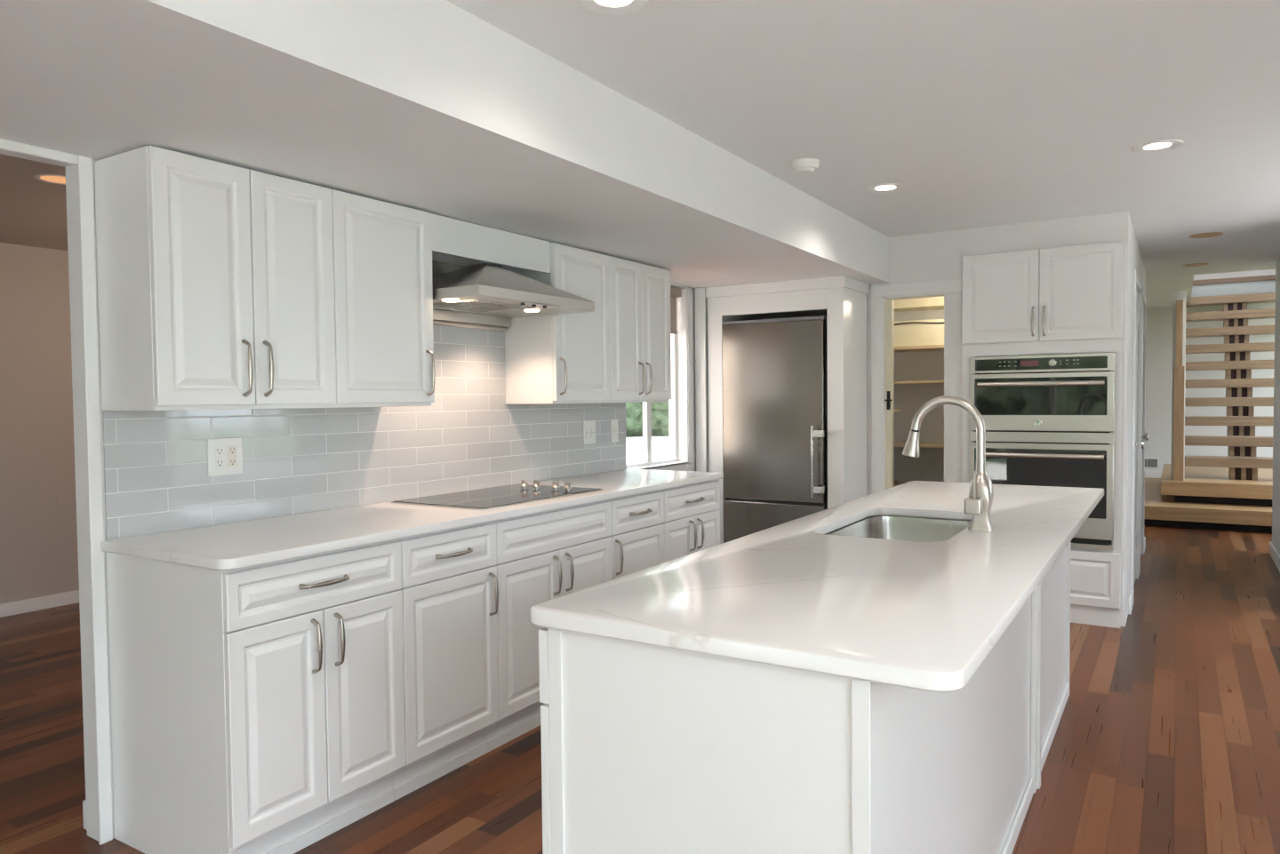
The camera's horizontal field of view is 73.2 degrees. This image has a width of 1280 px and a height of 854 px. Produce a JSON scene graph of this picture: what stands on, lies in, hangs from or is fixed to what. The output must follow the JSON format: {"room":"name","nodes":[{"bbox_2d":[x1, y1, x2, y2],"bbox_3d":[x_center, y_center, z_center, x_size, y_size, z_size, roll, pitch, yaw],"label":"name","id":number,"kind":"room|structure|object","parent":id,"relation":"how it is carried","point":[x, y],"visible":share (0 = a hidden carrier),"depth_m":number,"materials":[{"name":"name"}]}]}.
{"room":"kitchen","nodes":[
{"label":"kitchen","id":0,"kind":"room"},
{"bbox_2d":[0,153,68,251],"bbox_3d":[-3.514,-1.203,2.900,3.392,0.265,6.600,1,2,32],"label":"ceiling","id":1,"kind":"structure","parent":0,"point":[33,212],"depth_m":4.38,"materials":[{"name":"paint"}]},
{"bbox_2d":[34,174,65,184],"bbox_3d":[-2.609,-1.111,3.872,0.184,0.003,0.184,1,2,32],"label":"recessed light","id":2,"kind":"object","parent":1,"relation":"in","point":[60,180],"visible":0.62,"depth_m":3.85,"materials":[{"name":"paint"}]},
{"bbox_2d":[0,242,79,603],"bbox_3d":[-3.482,-0.117,3.082,3.512,2.750,6.630,1,2,32],"label":"wall","id":3,"kind":"structure","parent":0,"point":[39,556],"depth_m":5.53,"materials":[{"name":"paint"}]},
{"bbox_2d":[0,138,78,167],"bbox_3d":[-2.690,-0.718,0.937,0.102,0.029,3.813,1,2,32],"label":"trim","id":4,"kind":"structure","parent":3,"relation":"attached to","point":[7,148],"depth_m":2.45,"materials":[{"name":"paint"}]},
{"bbox_2d":[0,590,86,830],"bbox_3d":[-3.458,1.216,3.031,3.392,0.090,6.480,1,2,32],"label":"baseboard","id":5,"kind":"structure","parent":3,"relation":"attached to","point":[61,599],"depth_m":5.53,"materials":[{"name":"paint"}]},
{"bbox_2d":[92,158,727,839],"bbox_3d":[-1.466,-0.131,2.913,0.088,2.750,8.480,1,2,32],"label":"wall","id":6,"kind":"structure","parent":0,"point":[438,257],"depth_m":3.48,"materials":[{"name":"paint"}]},
{"bbox_2d":[65,155,112,845],"bbox_3d":[-1.663,0.230,2.596,0.100,2.054,0.038,1,2,32],"label":"trim","id":7,"kind":"structure","parent":6,"relation":"attached to","point":[79,186],"depth_m":2.58,"materials":[{"name":"paint"}]},
{"bbox_2d":[94,145,336,410],"bbox_3d":[-1.312,-0.427,2.740,0.346,0.742,0.608,1,2,32],"label":"upper cabinet","id":8,"kind":"object","parent":6,"relation":"attached to","point":[216,281],"visible":1,"depth_m":2.56,"materials":[{"name":"paint"}]},
{"bbox_2d":[102,325,626,539],"bbox_3d":[-0.849,-0.100,3.810,0.006,0.784,2.884,1,2,32],"label":"backsplash","id":9,"kind":"structure","parent":6,"relation":"attached to","point":[298,460],"depth_m":3.38,"materials":[{"name":"grey tile"}]},
{"bbox_2d":[207,437,242,476],"bbox_3d":[-1.402,0.100,2.915,0.009,0.126,0.126,1,2,32],"label":"power outlet","id":10,"kind":"object","parent":9,"relation":"attached to","point":[224,455],"visible":1,"depth_m":2.91,"materials":[{"name":"white plastic"}]},
{"bbox_2d":[214,447,224,467],"bbox_3d":[-1.412,0.101,2.894,0.002,0.068,0.033,1,2,32],"label":"receptacle","id":11,"kind":"object","parent":10,"relation":"attached to","point":[219,452],"depth_m":2.89,"materials":[{"name":"white plastic"}]},
{"bbox_2d":[227,446,237,466],"bbox_3d":[-1.388,0.099,2.933,0.002,0.068,0.033,1,2,32],"label":"receptacle","id":12,"kind":"object","parent":10,"relation":"attached to","point":[232,451],"depth_m":2.93,"materials":[{"name":"beige plastic"}]},
{"bbox_2d":[583,420,595,444],"bbox_3d":[-0.275,0.030,4.715,0.010,0.128,0.116,1,2,32],"label":"light switch","id":13,"kind":"object","parent":9,"relation":"attached to","point":[588,427],"visible":1,"depth_m":4.71,"materials":[{"name":"white plastic"}]},
{"bbox_2d":[610,419,618,442],"bbox_3d":[-0.144,0.022,4.926,0.010,0.130,0.074,1,2,32],"label":"light switch","id":14,"kind":"object","parent":9,"relation":"attached to","point":[614,425],"visible":1,"depth_m":4.92,"materials":[{"name":"white plastic"}]},
{"bbox_2d":[331,189,435,407],"bbox_3d":[-1.030,-0.445,3.192,0.346,0.742,0.455,1,2,32],"label":"upper cabinet","id":15,"kind":"object","parent":6,"relation":"attached to","point":[382,251],"visible":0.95,"depth_m":3.10,"materials":[{"name":"paint"}]},
{"bbox_2d":[432,260,594,331],"bbox_3d":[-0.627,-0.580,3.654,0.529,0.280,0.756,1,2,32],"label":"range hood","id":16,"kind":"object","parent":6,"relation":"attached to","point":[486,296],"visible":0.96,"depth_m":3.58,"materials":[{"name":"metal"}]},
{"bbox_2d":[441,298,459,302],"bbox_3d":[-0.734,-0.490,3.344,0.068,0.006,0.068,1,2,32],"label":"lamp","id":17,"kind":"object","parent":16,"relation":"attached to","point":[443,300],"depth_m":3.32,"materials":[{"name":"beige"}]},
{"bbox_2d":[524,309,539,311],"bbox_3d":[-0.472,-0.507,3.763,0.068,0.006,0.068,1,2,32],"label":"lamp","id":18,"kind":"object","parent":16,"relation":"attached to","point":[526,310],"depth_m":3.74,"materials":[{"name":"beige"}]},
{"bbox_2d":[503,242,610,404],"bbox_3d":[-0.384,-0.486,4.225,0.346,0.742,0.455,1,2,32],"label":"upper cabinet","id":19,"kind":"object","parent":6,"relation":"attached to","point":[560,358],"visible":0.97,"depth_m":4.08,"materials":[{"name":"paint"}]},
{"bbox_2d":[608,256,671,402],"bbox_3d":[-0.101,-0.504,4.677,0.346,0.742,0.607,1,2,32],"label":"upper cabinet","id":20,"kind":"object","parent":6,"relation":"attached to","point":[639,293],"visible":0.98,"depth_m":4.58,"materials":[{"name":"paint"}]},
{"bbox_2d":[626,333,677,468],"bbox_3d":[0.032,-0.327,5.402,0.050,1.145,0.740,1,2,32],"label":"window","id":21,"kind":"structure","parent":6,"relation":"in","point":[673,402],"depth_m":5.67,"materials":[{"name":"paint"}]},
{"bbox_2d":[629,285,687,469],"bbox_3d":[0.084,-0.328,5.370,0.074,1.162,0.740,1,2,32],"label":"trim","id":22,"kind":"structure","parent":6,"relation":"attached to","point":[682,301],"depth_m":5.67,"materials":[{"name":"paint"}]},
{"bbox_2d":[670,287,681,334],"bbox_3d":[0.070,-0.744,5.362,0.049,0.290,0.690,1,2,32],"label":"roller blind","id":23,"kind":"object","parent":6,"relation":"attached to","point":[675,293],"visible":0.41,"depth_m":5.60,"materials":[{"name":"beige fabric"}]},
{"bbox_2d":[670,282,693,462],"bbox_3d":[0.133,-0.332,5.374,0.012,1.155,0.800,1,2,32],"label":"trim","id":24,"kind":"structure","parent":6,"relation":"attached to","point":[689,289],"depth_m":5.68,"materials":[{"name":"paint"}]},
{"bbox_2d":[0,0,888,295],"bbox_3d":[-0.917,-1.079,2.603,1.154,0.545,8.600,1,2,32],"label":"ceiling","id":25,"kind":"structure","parent":0,"point":[428,106],"depth_m":2.38,"materials":[{"name":"paint"}]},
{"bbox_2d":[431,213,550,273],"bbox_3d":[-0.623,-0.766,3.644,0.019,0.144,0.758,1,2,32],"label":"filler panel","id":26,"kind":"object","parent":25,"relation":"attached to","point":[451,236],"visible":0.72,"depth_m":3.61,"materials":[{"name":"paint"}]},
{"bbox_2d":[0,525,1279,853],"bbox_3d":[1.159,1.188,5.619,8.720,0.120,16.000,1,2,32],"label":"floor","id":27,"kind":"structure","parent":0,"point":[1166,740],"depth_m":3.26,"materials":[{"name":"brown wood"}]},
{"bbox_2d":[105,539,405,853],"bbox_3d":[-1.171,0.807,2.701,0.649,0.883,0.608,1,2,32],"label":"base cabinet","id":28,"kind":"object","parent":27,"relation":"on","point":[258,709],"visible":0.95,"depth_m":2.48,"materials":[{"name":"paint"}]},
{"bbox_2d":[100,468,723,570],"bbox_3d":[-0.580,0.311,3.649,0.628,0.031,2.913,1,2,32],"label":"countertop","id":29,"kind":"structure","parent":28,"relation":"on","point":[235,546],"depth_m":2.83,"materials":[{"name":"white stone"}]},
{"bbox_2d":[390,480,602,510],"bbox_3d":[-0.586,0.271,3.671,0.504,0.047,0.786,1,2,32],"label":"cooktop","id":30,"kind":"object","parent":29,"relation":"in","point":[485,499],"visible":1,"depth_m":3.60,"materials":[{"name":"glass"}]},
{"bbox_2d":[392,521,499,800],"bbox_3d":[-0.889,0.789,3.153,0.649,0.883,0.455,1,2,32],"label":"base cabinet","id":31,"kind":"object","parent":27,"relation":"on","point":[450,588],"visible":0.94,"depth_m":2.98,"materials":[{"name":"paint"}]},
{"bbox_2d":[486,499,612,751],"bbox_3d":[-0.566,0.769,3.669,0.649,0.883,0.760,1,2,32],"label":"base cabinet","id":32,"kind":"object","parent":27,"relation":"on","point":[548,556],"visible":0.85,"depth_m":3.37,"materials":[{"name":"paint"}]},
{"bbox_2d":[608,489,663,579],"bbox_3d":[-0.243,0.748,4.186,0.649,0.883,0.455,1,2,32],"label":"base cabinet","id":33,"kind":"object","parent":27,"relation":"on","point":[637,525],"visible":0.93,"depth_m":4.01,"materials":[{"name":"paint"}]},
{"bbox_2d":[660,480,719,562],"bbox_3d":[0.039,0.730,4.637,0.649,0.883,0.605,1,2,32],"label":"base cabinet","id":34,"kind":"object","parent":27,"relation":"on","point":[692,512],"visible":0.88,"depth_m":4.44,"materials":[{"name":"paint"}]},
{"bbox_2d":[721,315,827,543],"bbox_3d":[1.007,0.214,5.747,0.701,1.822,0.760,1,2,32],"label":"refrigerator","id":35,"kind":"object","parent":27,"relation":"on","point":[775,371],"visible":0.6,"depth_m":5.47,"materials":[{"name":"grey metal"}]},
{"bbox_2d":[694,275,868,543],"bbox_3d":[0.994,0.097,5.785,1.019,2.054,0.720,1,2,32],"label":"refrigerator surround","id":36,"kind":"object","parent":27,"relation":"on","point":[845,306],"visible":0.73,"depth_m":5.46,"materials":[{"name":"paint"}]},
{"bbox_2d":[538,542,1070,853],"bbox_3d":[0.845,0.785,2.768,0.719,0.882,2.898,1,2,32],"label":"kitchen island","id":37,"kind":"object","parent":27,"relation":"on","point":[646,748],"visible":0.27,"depth_m":1.58,"materials":[{"name":"paint"}]},
{"bbox_2d":[530,480,1103,692],"bbox_3d":[0.892,0.327,2.715,0.820,0.031,2.921,1,2,32],"label":"island countertop","id":38,"kind":"structure","parent":37,"relation":"on","point":[923,616],"depth_m":1.80,"materials":[{"name":"white stone"}]},
{"bbox_2d":[826,515,970,542],"bbox_3d":[0.858,0.453,2.805,0.426,0.224,0.738,1,2,32],"label":"sink","id":39,"kind":"object","parent":38,"relation":"in","point":[884,527],"visible":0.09,"depth_m":3.11,"materials":[{"name":"metal"}]},
{"bbox_2d":[902,395,993,531],"bbox_3d":[0.943,0.108,2.660,0.272,0.409,0.106,1,2,32],"label":"faucet","id":40,"kind":"object","parent":38,"relation":"on","point":[979,503],"visible":1,"depth_m":2.61,"materials":[{"name":"silver metal"}]},
{"bbox_2d":[961,241,1124,628],"bbox_3d":[2.500,0.039,5.314,0.856,2.170,0.718,1,2,32],"label":"tall cabinet","id":41,"kind":"object","parent":27,"relation":"on","point":[1068,300],"visible":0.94,"depth_m":4.96,"materials":[{"name":"paint"}]},
{"bbox_2d":[969,352,1115,551],"bbox_3d":[2.479,0.128,5.274,0.774,1.116,0.716,1,2,32],"label":"double wall oven","id":42,"kind":"object","parent":41,"relation":"on","point":[1049,420],"visible":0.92,"depth_m":4.98,"materials":[{"name":"silver metal"}]},
{"bbox_2d":[1144,274,1275,532],"bbox_3d":[5.446,-0.424,10.150,3.920,2.715,3.230,1,2,32],"label":"staircase","id":43,"kind":"structure","parent":27,"relation":"on","point":[1234,492],"depth_m":9.08,"materials":[{"name":"brown wood"}]},
{"bbox_2d":[446,0,1279,307],"bbox_3d":[2.641,-1.353,4.663,5.000,0.307,15.880,1,2,32],"label":"ceiling","id":44,"kind":"structure","parent":0,"point":[987,113],"depth_m":2.97,"materials":[{"name":"paint"}]},
{"bbox_2d":[578,0,648,15],"bbox_3d":[-0.067,-1.087,2.184,0.182,0.006,0.182,1,2,32],"label":"recessed light","id":45,"kind":"object","parent":44,"relation":"in","point":[612,7],"visible":1,"depth_m":2.22,"materials":[{"name":"beige"}]},
{"bbox_2d":[791,158,819,175],"bbox_3d":[0.717,-1.124,3.733,0.120,0.051,0.120,1,2,32],"label":"smoke detector","id":46,"kind":"object","parent":44,"relation":"attached to","point":[804,166],"visible":1,"depth_m":3.70,"materials":[{"name":"white plastic"}]},
{"bbox_2d":[866,183,904,192],"bbox_3d":[1.199,-1.167,4.209,0.182,0.006,0.182,1,2,32],"label":"recessed light","id":47,"kind":"object","parent":44,"relation":"in","point":[884,188],"visible":1,"depth_m":4.21,"materials":[{"name":"beige"}]},
{"bbox_2d":[1131,139,1183,152],"bbox_3d":[2.128,-1.154,3.544,0.182,0.006,0.182,1,2,32],"label":"recessed light","id":48,"kind":"object","parent":44,"relation":"in","point":[1161,145],"visible":1,"depth_m":3.54,"materials":[{"name":"paint"}]},
{"bbox_2d":[1182,263,1208,266],"bbox_3d":[4.550,-1.327,7.058,0.184,0.003,0.184,1,2,32],"label":"recessed light","id":49,"kind":"object","parent":44,"relation":"in","point":[1195,264],"visible":1,"depth_m":7.07,"materials":[{"name":"orange metal"}]},
{"bbox_2d":[1189,232,1223,238],"bbox_3d":[3.656,-1.238,5.564,0.184,0.003,0.184,1,2,32],"label":"recessed light","id":50,"kind":"object","parent":44,"relation":"in","point":[1214,234],"visible":1,"depth_m":5.56,"materials":[{"name":"orange metal"}]},
{"bbox_2d":[893,309,943,481],"bbox_3d":[2.166,-0.110,6.425,1.450,2.400,1.080,1,2,32],"label":"wall","id":51,"kind":"structure","parent":0,"point":[924,365],"depth_m":6.86,"materials":[{"name":"paint"}]},
{"bbox_2d":[893,480,911,487],"bbox_3d":[2.240,0.452,6.648,1.146,0.018,0.378,1,2,32],"label":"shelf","id":52,"kind":"object","parent":51,"relation":"attached to","point":[895,483],"visible":0.02,"depth_m":6.78,"materials":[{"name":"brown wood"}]},
{"bbox_2d":[893,344,943,352],"bbox_3d":[2.221,-0.603,6.600,1.146,0.024,0.408,1,2,32],"label":"shelf","id":53,"kind":"object","parent":51,"relation":"attached to","point":[932,348],"visible":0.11,"depth_m":6.50,"materials":[{"name":"brown wood"}]},
{"bbox_2d":[893,441,943,447],"bbox_3d":[2.237,0.138,6.637,1.146,0.020,0.378,1,2,32],"label":"shelf","id":54,"kind":"object","parent":51,"relation":"attached to","point":[895,444],"visible":0.11,"depth_m":6.57,"materials":[{"name":"brown wood"}]},
{"bbox_2d":[893,380,943,384],"bbox_3d":[2.232,-0.344,6.621,1.146,0.018,0.378,1,2,32],"label":"shelf","id":55,"kind":"object","parent":51,"relation":"attached to","point":[924,381],"visible":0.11,"depth_m":6.51,"materials":[{"name":"brown wood"}]},
{"bbox_2d":[893,321,943,325],"bbox_3d":[2.272,-0.776,6.344,0.806,0.024,0.018,1,2,32],"label":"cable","id":56,"kind":"object","parent":51,"relation":"attached to","point":[908,322],"visible":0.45,"depth_m":6.46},
{"bbox_2d":[893,296,943,346],"bbox_3d":[2.227,-0.836,6.606,1.150,0.439,0.380,1,2,32],"label":"wall","id":57,"kind":"structure","parent":0,"point":[905,334],"depth_m":6.51,"materials":[{"name":"paint"}]},
{"bbox_2d":[763,211,1129,495],"bbox_3d":[1.866,-0.186,5.806,2.497,2.600,0.682,1,2,32],"label":"wall","id":58,"kind":"structure","parent":0,"point":[937,256],"depth_m":5.34,"materials":[{"name":"paint"}]},
{"bbox_2d":[884,299,893,489],"bbox_3d":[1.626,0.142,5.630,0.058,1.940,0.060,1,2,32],"label":"door","id":59,"kind":"structure","parent":58,"relation":"in","point":[889,303],"depth_m":5.61,"materials":[{"name":"paint"}]},
{"bbox_2d":[871,279,962,494],"bbox_3d":[1.789,0.104,5.529,0.572,2.040,0.143,1,2,32],"label":"trim","id":60,"kind":"structure","parent":58,"relation":"attached to","point":[879,293],"depth_m":5.58,"materials":[{"name":"paint"}]},
{"bbox_2d":[1120,216,1145,626],"bbox_3d":[3.476,-0.084,6.119,0.097,2.343,2.912,1,2,32],"label":"wall","id":61,"kind":"structure","parent":0,"point":[1132,258],"depth_m":5.00,"materials":[{"name":"paint"}]},
{"bbox_2d":[1128,587,1134,615],"bbox_3d":[3.020,1.070,5.301,0.018,0.100,0.340,1,2,32],"label":"baseboard","id":62,"kind":"structure","parent":61,"relation":"attached to","point":[1131,597],"depth_m":5.20,"materials":[{"name":"paint"}]},
{"bbox_2d":[1130,269,1146,587],"bbox_3d":[3.626,0.031,6.255,0.014,2.100,1.990,1,2,32],"label":"trim","id":63,"kind":"structure","parent":61,"relation":"attached to","point":[1137,284],"depth_m":6.11,"materials":[{"name":"paint"}]},
{"bbox_2d":[1133,290,1143,585],"bbox_3d":[3.336,0.079,5.790,0.108,2.036,0.764,1,2,32],"label":"door","id":64,"kind":"structure","parent":61,"relation":"in","point":[1140,444],"depth_m":5.99,"materials":[{"name":"paint"}]},
{"bbox_2d":[1138,560,1140,576],"bbox_3d":[3.629,1.031,6.275,0.018,0.100,0.180,1,2,32],"label":"baseboard","id":65,"kind":"structure","parent":61,"relation":"attached to","point":[1139,560],"depth_m":6.28,"materials":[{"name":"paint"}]},
{"bbox_2d":[1140,304,1149,555],"bbox_3d":[3.911,0.043,6.709,0.108,2.036,0.794,1,2,32],"label":"door","id":66,"kind":"structure","parent":61,"relation":"in","point":[1146,436],"depth_m":6.94,"materials":[{"name":"paint"}]},
{"bbox_2d":[1144,536,1145,552],"bbox_3d":[4.241,0.993,7.254,0.018,0.100,0.290,1,2,32],"label":"baseboard","id":67,"kind":"structure","parent":61,"relation":"attached to","point":[1144,537],"depth_m":7.25,"materials":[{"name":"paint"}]},
{"bbox_2d":[1144,269,1275,479],"bbox_3d":[5.550,-1.540,9.297,5.220,5.000,4.770,1,2,32],"label":"wall","id":68,"kind":"structure","parent":0,"point":[1158,320],"depth_m":11.05,"materials":[{"name":"paint"}]},
{"bbox_2d":[1144,457,1158,468],"bbox_3d":[6.676,0.472,11.338,0.245,0.130,0.012,1,2,32],"label":"air vent","id":69,"kind":"object","parent":68,"relation":"in","point":[1149,462],"visible":0.67,"depth_m":11.31,"materials":[{"name":"paint"}]},
{"bbox_2d":[1144,470,1162,478],"bbox_3d":[6.759,0.623,11.289,5.000,0.100,0.018,1,2,32],"label":"baseboard","id":70,"kind":"structure","parent":68,"relation":"attached to","point":[1148,474],"depth_m":11.30,"materials":[{"name":"paint"}]},
{"bbox_2d":[1272,258,1279,555],"bbox_3d":[4.559,-0.099,5.944,0.120,2.363,2.440,1,2,32],"label":"wall","id":71,"kind":"structure","parent":0,"point":[1276,497],"depth_m":6.78,"materials":[{"name":"paint"}]},
{"bbox_2d":[1268,541,1279,572],"bbox_3d":[4.568,1.031,5.994,0.138,0.100,2.458,1,2,32],"label":"baseboard","id":72,"kind":"structure","parent":71,"relation":"attached to","point":[1274,554],"depth_m":6.67,"materials":[{"name":"paint"}]},
{"label":"outside","id":73,"kind":"structure","parent":0,"visible":0},
{"bbox_2d":[626,436,675,463],"bbox_3d":[-9.403,0.867,28.080,39.800,0.040,29.100,1,2,32],"label":"outdoor ground","id":74,"kind":"structure","parent":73,"point":[660,444],"depth_m":28.57,"materials":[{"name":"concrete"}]},
{"bbox_2d":[625,401,669,437],"bbox_3d":[0.048,-2.226,38.330,6.059,6.033,4.698,1,2,32],"label":"tree","id":75,"kind":"object","parent":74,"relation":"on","point":[660,410],"visible":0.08,"depth_m":37.44,"materials":[{"name":"green plant"}]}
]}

